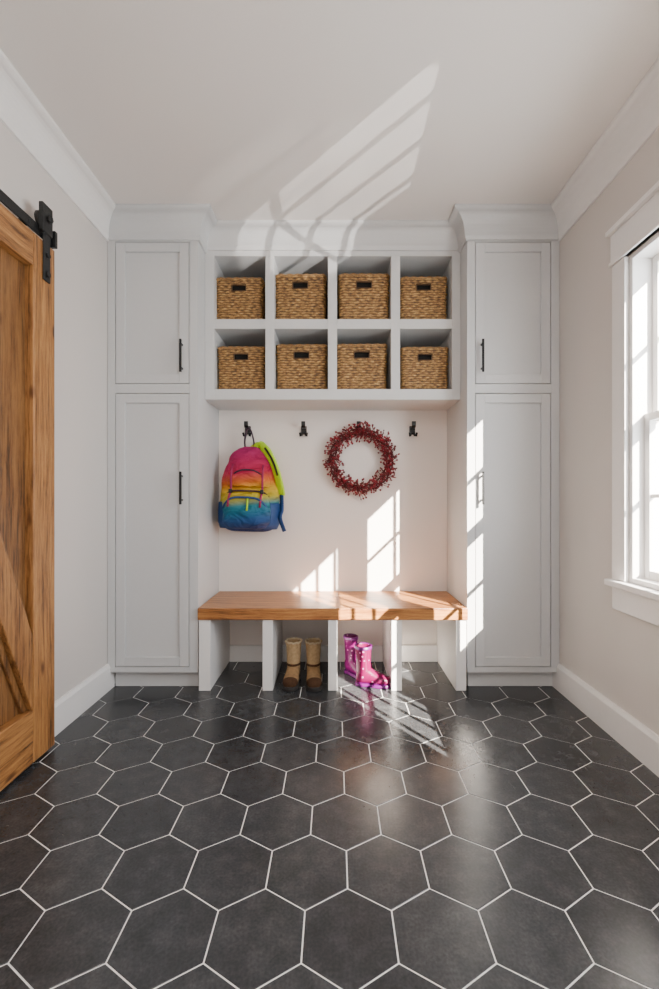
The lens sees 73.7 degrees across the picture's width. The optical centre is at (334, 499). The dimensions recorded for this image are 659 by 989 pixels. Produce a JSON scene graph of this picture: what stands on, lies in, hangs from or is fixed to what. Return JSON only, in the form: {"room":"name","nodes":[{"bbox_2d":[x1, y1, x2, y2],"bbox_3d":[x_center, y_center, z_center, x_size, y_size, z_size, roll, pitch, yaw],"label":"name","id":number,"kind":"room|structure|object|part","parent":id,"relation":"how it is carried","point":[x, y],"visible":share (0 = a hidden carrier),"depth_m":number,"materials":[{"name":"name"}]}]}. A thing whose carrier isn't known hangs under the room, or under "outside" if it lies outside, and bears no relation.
{"room":"mudroom","nodes":[
{"label":"mudroom","id":0,"kind":"room"},
{"bbox_2d":[0,120,107,700],"bbox_3d":[-1.345,-0.270,0.675,0.100,2.700,4.550,0,0,0],"label":"wall","id":1,"kind":"structure","parent":0,"point":[81,255],"depth_m":2.20,"materials":[{"name":"paint"}]},
{"bbox_2d":[0,189,57,248],"bbox_3d":[-1.255,-1.135,0.940,0.078,0.070,1.980,0,0,0],"label":"door track","id":2,"kind":"object","parent":1,"relation":"attached to","point":[6,200],"visible":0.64,"depth_m":1.75,"materials":[{"name":"black metal"}]},
{"bbox_2d":[0,201,54,790],"bbox_3d":[-1.232,-0.086,1.446,0.076,2.303,0.942,0,0,0],"label":"door","id":3,"kind":"structure","parent":2,"relation":"hanging from","point":[27,261],"depth_m":1.78,"materials":[{"name":"brown wood"}]},
{"bbox_3d":[-1.260,-0.050,1.446,0.012,1.798,0.669,0,0,0],"label":"plank panel","id":4,"kind":"part","parent":3,"relation":"part of","materials":[{"name":"brown wood"}]},
{"bbox_3d":[-1.247,0.451,1.608,0.014,0.791,0.322,0,0,0],"label":"moulding","id":5,"kind":"part","parent":3,"relation":"part of","materials":[{"name":"brown wood"}]},
{"bbox_3d":[-1.247,0.106,1.613,0.014,0.871,0.332,0,0,0],"label":"moulding","id":6,"kind":"part","parent":3,"relation":"part of","materials":[{"name":"brown wood"}]},
{"bbox_3d":[-1.245,-1.018,1.446,0.050,0.135,0.670,0,0,0],"label":"rail","id":7,"kind":"part","parent":3,"relation":"part of","materials":[{"name":"brown wood"}]},
{"bbox_3d":[-1.245,0.958,1.446,0.050,0.215,0.670,0,0,0],"label":"rail","id":8,"kind":"part","parent":3,"relation":"part of","materials":[{"name":"brown wood"}]},
{"bbox_2d":[0,49,114,240],"bbox_3d":[-1.248,-1.544,0.450,0.095,0.150,4.100,0,0,0],"label":"trim","id":9,"kind":"structure","parent":1,"relation":"attached to","point":[22,113],"depth_m":1.93,"materials":[{"name":"paint"}]},
{"bbox_2d":[55,663,114,735],"bbox_3d":[-1.286,1.004,0.475,0.018,0.150,4.150,0,0,0],"label":"baseboard","id":10,"kind":"structure","parent":1,"relation":"attached to","point":[76,701],"depth_m":2.23,"materials":[{"name":"paint"}]},
{"bbox_2d":[0,661,658,988],"bbox_3d":[0.011,1.120,0.675,2.813,0.080,4.750,0,0,0],"label":"floor","id":11,"kind":"structure","parent":0,"point":[235,834],"depth_m":1.38,"materials":[{"name":"tile"}]},
{"bbox_2d":[108,204,218,685],"bbox_3d":[-0.988,-0.270,2.677,0.610,2.698,0.544,0,0,0],"label":"tall cabinet","id":12,"kind":"object","parent":11,"relation":"on","point":[163,432],"visible":0.94,"depth_m":2.51,"materials":[{"name":"paint"}]},
{"bbox_3d":[-1.039,0.171,2.510,0.415,1.551,0.019,0,0,0],"label":"door","id":13,"kind":"part","parent":12,"relation":"part of","materials":[{"name":"paint"}]},
{"bbox_3d":[-1.039,-1.064,2.510,0.415,0.801,0.019,0,0,0],"label":"door","id":14,"kind":"part","parent":12,"relation":"part of","materials":[{"name":"paint"}]},
{"bbox_3d":[-0.988,-1.547,2.517,0.610,0.145,0.224,0,0,0],"label":"crown","id":15,"kind":"part","parent":12,"relation":"part of","materials":[{"name":"paint"}]},
{"bbox_3d":[-0.868,-0.068,2.483,0.012,0.185,0.037,0,0,0],"label":"handle","id":16,"kind":"part","parent":12,"relation":"part of","materials":[{"name":"black metal"}]},
{"bbox_3d":[-0.868,-0.812,2.483,0.012,0.185,0.037,0,0,0],"label":"handle","id":17,"kind":"part","parent":12,"relation":"part of","materials":[{"name":"black metal"}]},
{"bbox_2d":[282,637,302,691],"bbox_3d":[-0.251,0.958,2.582,0.106,0.243,0.222,0,0,4],"label":"boot","id":18,"kind":"object","parent":11,"relation":"on","point":[292,676],"visible":1,"depth_m":2.59,"materials":[{"name":"beige leather"}]},
{"bbox_2d":[305,637,321,691],"bbox_3d":[-0.124,0.958,2.578,0.106,0.243,0.222,0,0,-5],"label":"boot","id":19,"kind":"object","parent":11,"relation":"on","point":[313,645],"visible":1,"depth_m":2.59,"materials":[{"name":"beige leather"}]},
{"bbox_2d":[198,591,467,690],"bbox_3d":[-0.013,0.845,2.712,1.523,0.469,0.474,0,0,0],"label":"bench","id":20,"kind":"object","parent":11,"relation":"on","point":[215,615],"visible":1,"depth_m":2.50,"materials":[{"name":"brown wood"}]},
{"bbox_3d":[-0.738,0.878,2.718,0.065,0.402,0.462,0,0,0],"label":"leg","id":21,"kind":"part","parent":20,"relation":"part of","materials":[{"name":"paint"}]},
{"bbox_3d":[-0.381,0.878,2.718,0.058,0.402,0.462,0,0,0],"label":"leg","id":22,"kind":"part","parent":20,"relation":"part of","materials":[{"name":"paint"}]},
{"bbox_3d":[-0.013,0.878,2.718,0.052,0.402,0.462,0,0,0],"label":"leg","id":23,"kind":"part","parent":20,"relation":"part of","materials":[{"name":"paint"}]},
{"bbox_3d":[0.349,0.878,2.718,0.058,0.402,0.462,0,0,0],"label":"leg","id":24,"kind":"part","parent":20,"relation":"part of","materials":[{"name":"paint"}]},
{"bbox_3d":[0.713,0.878,2.718,0.058,0.402,0.462,0,0,0],"label":"leg","id":25,"kind":"part","parent":20,"relation":"part of","materials":[{"name":"paint"}]},
{"bbox_2d":[343,633,357,678],"bbox_3d":[0.138,0.961,2.698,0.090,0.235,0.223,0,0,-40],"label":"boot","id":26,"kind":"object","parent":11,"relation":"on","point":[350,639],"visible":0.65,"depth_m":2.71,"materials":[{"name":"rubber"}]},
{"bbox_2d":[355,642,390,688],"bbox_3d":[0.224,0.963,2.564,0.223,0.232,0.102,0,0,8],"label":"boot","id":27,"kind":"object","parent":11,"relation":"on","point":[366,676],"visible":0.99,"depth_m":2.53,"materials":[{"name":"pink rubber"}]},
{"bbox_2d":[447,204,558,685],"bbox_3d":[0.966,-0.270,2.677,0.620,2.698,0.544,0,0,0],"label":"tall cabinet","id":28,"kind":"object","parent":11,"relation":"on","point":[503,427],"visible":0.95,"depth_m":2.51,"materials":[{"name":"paint"}]},
{"bbox_3d":[0.832,-0.068,2.483,0.012,0.185,0.037,0,0,0],"label":"handle","id":29,"kind":"part","parent":28,"relation":"part of","materials":[{"name":"black metal"}]},
{"bbox_3d":[0.832,-0.812,2.483,0.012,0.185,0.037,0,0,0],"label":"handle","id":30,"kind":"part","parent":28,"relation":"part of","materials":[{"name":"black metal"}]},
{"bbox_3d":[0.966,-1.547,2.517,0.620,0.145,0.224,0,0,0],"label":"crown","id":31,"kind":"part","parent":28,"relation":"part of","materials":[{"name":"paint"}]},
{"bbox_3d":[1.012,0.171,2.510,0.424,1.551,0.019,0,0,0],"label":"door","id":32,"kind":"part","parent":28,"relation":"part of","materials":[{"name":"paint"}]},
{"bbox_3d":[1.012,-1.064,2.510,0.424,0.801,0.019,0,0,0],"label":"door","id":33,"kind":"part","parent":28,"relation":"part of","materials":[{"name":"paint"}]},
{"bbox_2d":[0,0,658,219],"bbox_3d":[0.011,-1.670,0.675,2.813,0.100,4.750,0,0,0],"label":"ceiling","id":34,"kind":"structure","parent":0,"point":[244,109],"depth_m":1.74,"materials":[{"name":"paint"}]},
{"bbox_2d":[219,410,446,645],"bbox_3d":[0.011,-0.270,3.000,2.813,2.700,0.100,0,0,0],"label":"wall","id":35,"kind":"structure","parent":0,"point":[394,538],"depth_m":2.95,"materials":[{"name":"paint"}]},
{"bbox_2d":[242,421,250,436],"bbox_3d":[-0.583,-0.468,2.914,0.060,0.097,0.071,0,0,0],"label":"coat hook","id":36,"kind":"object","parent":35,"relation":"attached to","point":[246,426],"visible":0.81,"depth_m":2.90,"materials":[{"name":"black metal"}]},
{"bbox_2d":[218,427,285,531],"bbox_3d":[-0.532,-0.130,2.806,0.445,0.672,0.295,0,0,-1],"label":"backpack","id":37,"kind":"object","parent":36,"relation":"hanging from","point":[252,490],"visible":1,"depth_m":2.75,"materials":[{"name":"fabric"}]},
{"bbox_2d":[299,421,307,436],"bbox_3d":[-0.208,-0.468,2.914,0.060,0.097,0.071,0,0,0],"label":"coat hook","id":38,"kind":"object","parent":35,"relation":"attached to","point":[303,427],"visible":1,"depth_m":2.91,"materials":[{"name":"black metal"}]},
{"bbox_2d":[205,220,459,409],"bbox_3d":[-0.013,-1.110,2.747,1.527,1.020,0.404,0,0,0],"label":"cubby shelf","id":39,"kind":"object","parent":35,"relation":"attached to","point":[265,249],"visible":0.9,"depth_m":2.63,"materials":[{"name":"paint"}]},
{"bbox_2d":[216,277,264,318],"bbox_3d":[-0.583,-1.219,2.806,0.298,0.271,0.276,0,0,0],"label":"storage basket","id":40,"kind":"object","parent":39,"relation":"in","point":[237,298],"visible":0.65,"depth_m":2.68,"materials":[{"name":"wicker"}]},
{"bbox_2d":[217,346,264,388],"bbox_3d":[-0.571,-0.800,2.806,0.298,0.271,0.276,0,0,0],"label":"storage basket","id":41,"kind":"object","parent":39,"relation":"in","point":[239,367],"visible":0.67,"depth_m":2.68,"materials":[{"name":"wicker"}]},
{"bbox_2d":[275,273,326,318],"bbox_3d":[-0.209,-1.230,2.806,0.319,0.293,0.276,0,0,1],"label":"storage basket","id":42,"kind":"object","parent":39,"relation":"in","point":[298,296],"visible":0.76,"depth_m":2.68,"materials":[{"name":"wicker"}]},
{"bbox_2d":[276,344,327,388],"bbox_3d":[-0.203,-0.807,2.806,0.319,0.285,0.276,0,0,0],"label":"storage basket","id":43,"kind":"object","parent":39,"relation":"in","point":[299,366],"visible":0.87,"depth_m":2.68,"materials":[{"name":"wicker"}]},
{"bbox_3d":[-0.013,-1.554,2.587,1.527,0.130,0.085,0,0,0],"label":"crown","id":44,"kind":"part","parent":39,"relation":"part of","materials":[{"name":"paint"}]},
{"bbox_2d":[337,343,387,388],"bbox_3d":[0.164,-0.808,2.806,0.319,0.288,0.276,0,0,1],"label":"storage basket","id":45,"kind":"object","parent":39,"relation":"in","point":[359,366],"visible":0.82,"depth_m":2.68,"materials":[{"name":"wicker"}]},
{"bbox_2d":[337,273,389,318],"bbox_3d":[0.176,-1.231,2.806,0.319,0.296,0.276,0,0,0],"label":"storage basket","id":46,"kind":"object","parent":39,"relation":"in","point":[360,296],"visible":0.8,"depth_m":2.68,"materials":[{"name":"wicker"}]},
{"bbox_3d":[-0.011,-1.060,2.943,1.422,0.795,0.012,0,0,0],"label":"panel","id":47,"kind":"part","parent":39,"relation":"part of","materials":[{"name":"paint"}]},
{"bbox_2d":[400,276,446,318],"bbox_3d":[0.541,-1.222,2.806,0.298,0.277,0.276,0,0,1],"label":"storage basket","id":48,"kind":"object","parent":39,"relation":"in","point":[421,297],"visible":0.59,"depth_m":2.68,"materials":[{"name":"wicker"}]},
{"bbox_2d":[400,347,448,388],"bbox_3d":[0.547,-0.798,2.806,0.298,0.269,0.276,0,0,0],"label":"storage basket","id":49,"kind":"object","parent":39,"relation":"in","point":[420,367],"visible":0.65,"depth_m":2.68,"materials":[{"name":"wicker"}]},
{"bbox_2d":[230,645,436,661],"bbox_3d":[-0.011,1.025,2.942,1.387,0.110,0.016,0,0,0],"label":"baseboard","id":50,"kind":"structure","parent":35,"relation":"attached to","point":[238,653],"depth_m":2.93,"materials":[{"name":"paint"}]},
{"bbox_2d":[409,421,417,436],"bbox_3d":[0.517,-0.468,2.914,0.060,0.097,0.071,0,0,0],"label":"coat hook","id":51,"kind":"object","parent":35,"relation":"attached to","point":[411,428],"visible":1,"depth_m":2.91,"materials":[{"name":"black metal"}]},
{"bbox_2d":[559,128,658,734],"bbox_3d":[1.348,-0.270,0.675,0.140,2.700,4.550,0,0,0],"label":"wall","id":52,"kind":"structure","parent":0,"point":[615,652],"depth_m":2.18,"materials":[{"name":"paint"}]},
{"bbox_2d":[551,57,658,240],"bbox_3d":[1.230,-1.544,0.450,0.095,0.150,4.100,0,0,0],"label":"trim","id":53,"kind":"structure","parent":52,"relation":"attached to","point":[637,120],"depth_m":1.96,"materials":[{"name":"paint"}]},
{"bbox_2d":[552,663,658,776],"bbox_3d":[1.269,1.004,0.475,0.018,0.150,4.150,0,0,0],"label":"baseboard","id":54,"kind":"structure","parent":52,"relation":"attached to","point":[634,736],"depth_m":2.00,"materials":[{"name":"paint"}]},
{"bbox_2d":[604,579,658,625],"bbox_3d":[1.273,0.425,1.206,0.090,0.135,1.608,0,0,0],"label":"trim","id":55,"kind":"structure","parent":52,"relation":"attached to","point":[640,602],"depth_m":1.83,"materials":[{"name":"paint"}]},
{"bbox_2d":[605,181,658,581],"bbox_3d":[1.327,-0.432,1.206,0.182,1.579,1.618,0,0,0],"label":"trim","id":56,"kind":"structure","parent":52,"relation":"attached to","point":[640,222],"depth_m":1.92,"materials":[{"name":"paint"}]},
{"bbox_2d":[629,232,658,589],"bbox_3d":[1.358,-0.351,1.581,0.160,1.418,0.662,0,0,0],"label":"window","id":57,"kind":"structure","parent":52,"relation":"in","point":[644,262],"depth_m":1.89,"materials":[{"name":"paint"}]},
{"bbox_3d":[1.342,-0.017,1.581,0.028,0.705,0.618,0,0,0],"label":"sash","id":58,"kind":"part","parent":57,"relation":"part of","materials":[{"name":"paint"}]},
{"bbox_3d":[1.376,-0.685,1.581,0.028,0.705,0.618,0,0,0],"label":"sash","id":59,"kind":"part","parent":57,"relation":"part of","materials":[{"name":"paint"}]},
{"bbox_3d":[0.155,-0.468,2.914,0.060,0.097,0.071,0,0,0],"label":"coat hook","id":60,"kind":"object","parent":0,"visible":0},
{"bbox_2d":[322,421,399,500],"bbox_3d":[0.171,-0.260,2.884,0.518,0.530,0.076,0,0,0],"label":"wreath","id":61,"kind":"object","parent":60,"relation":"hanging from","point":[361,431],"visible":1,"depth_m":2.89,"materials":[{"name":"red plant"}]}
]}

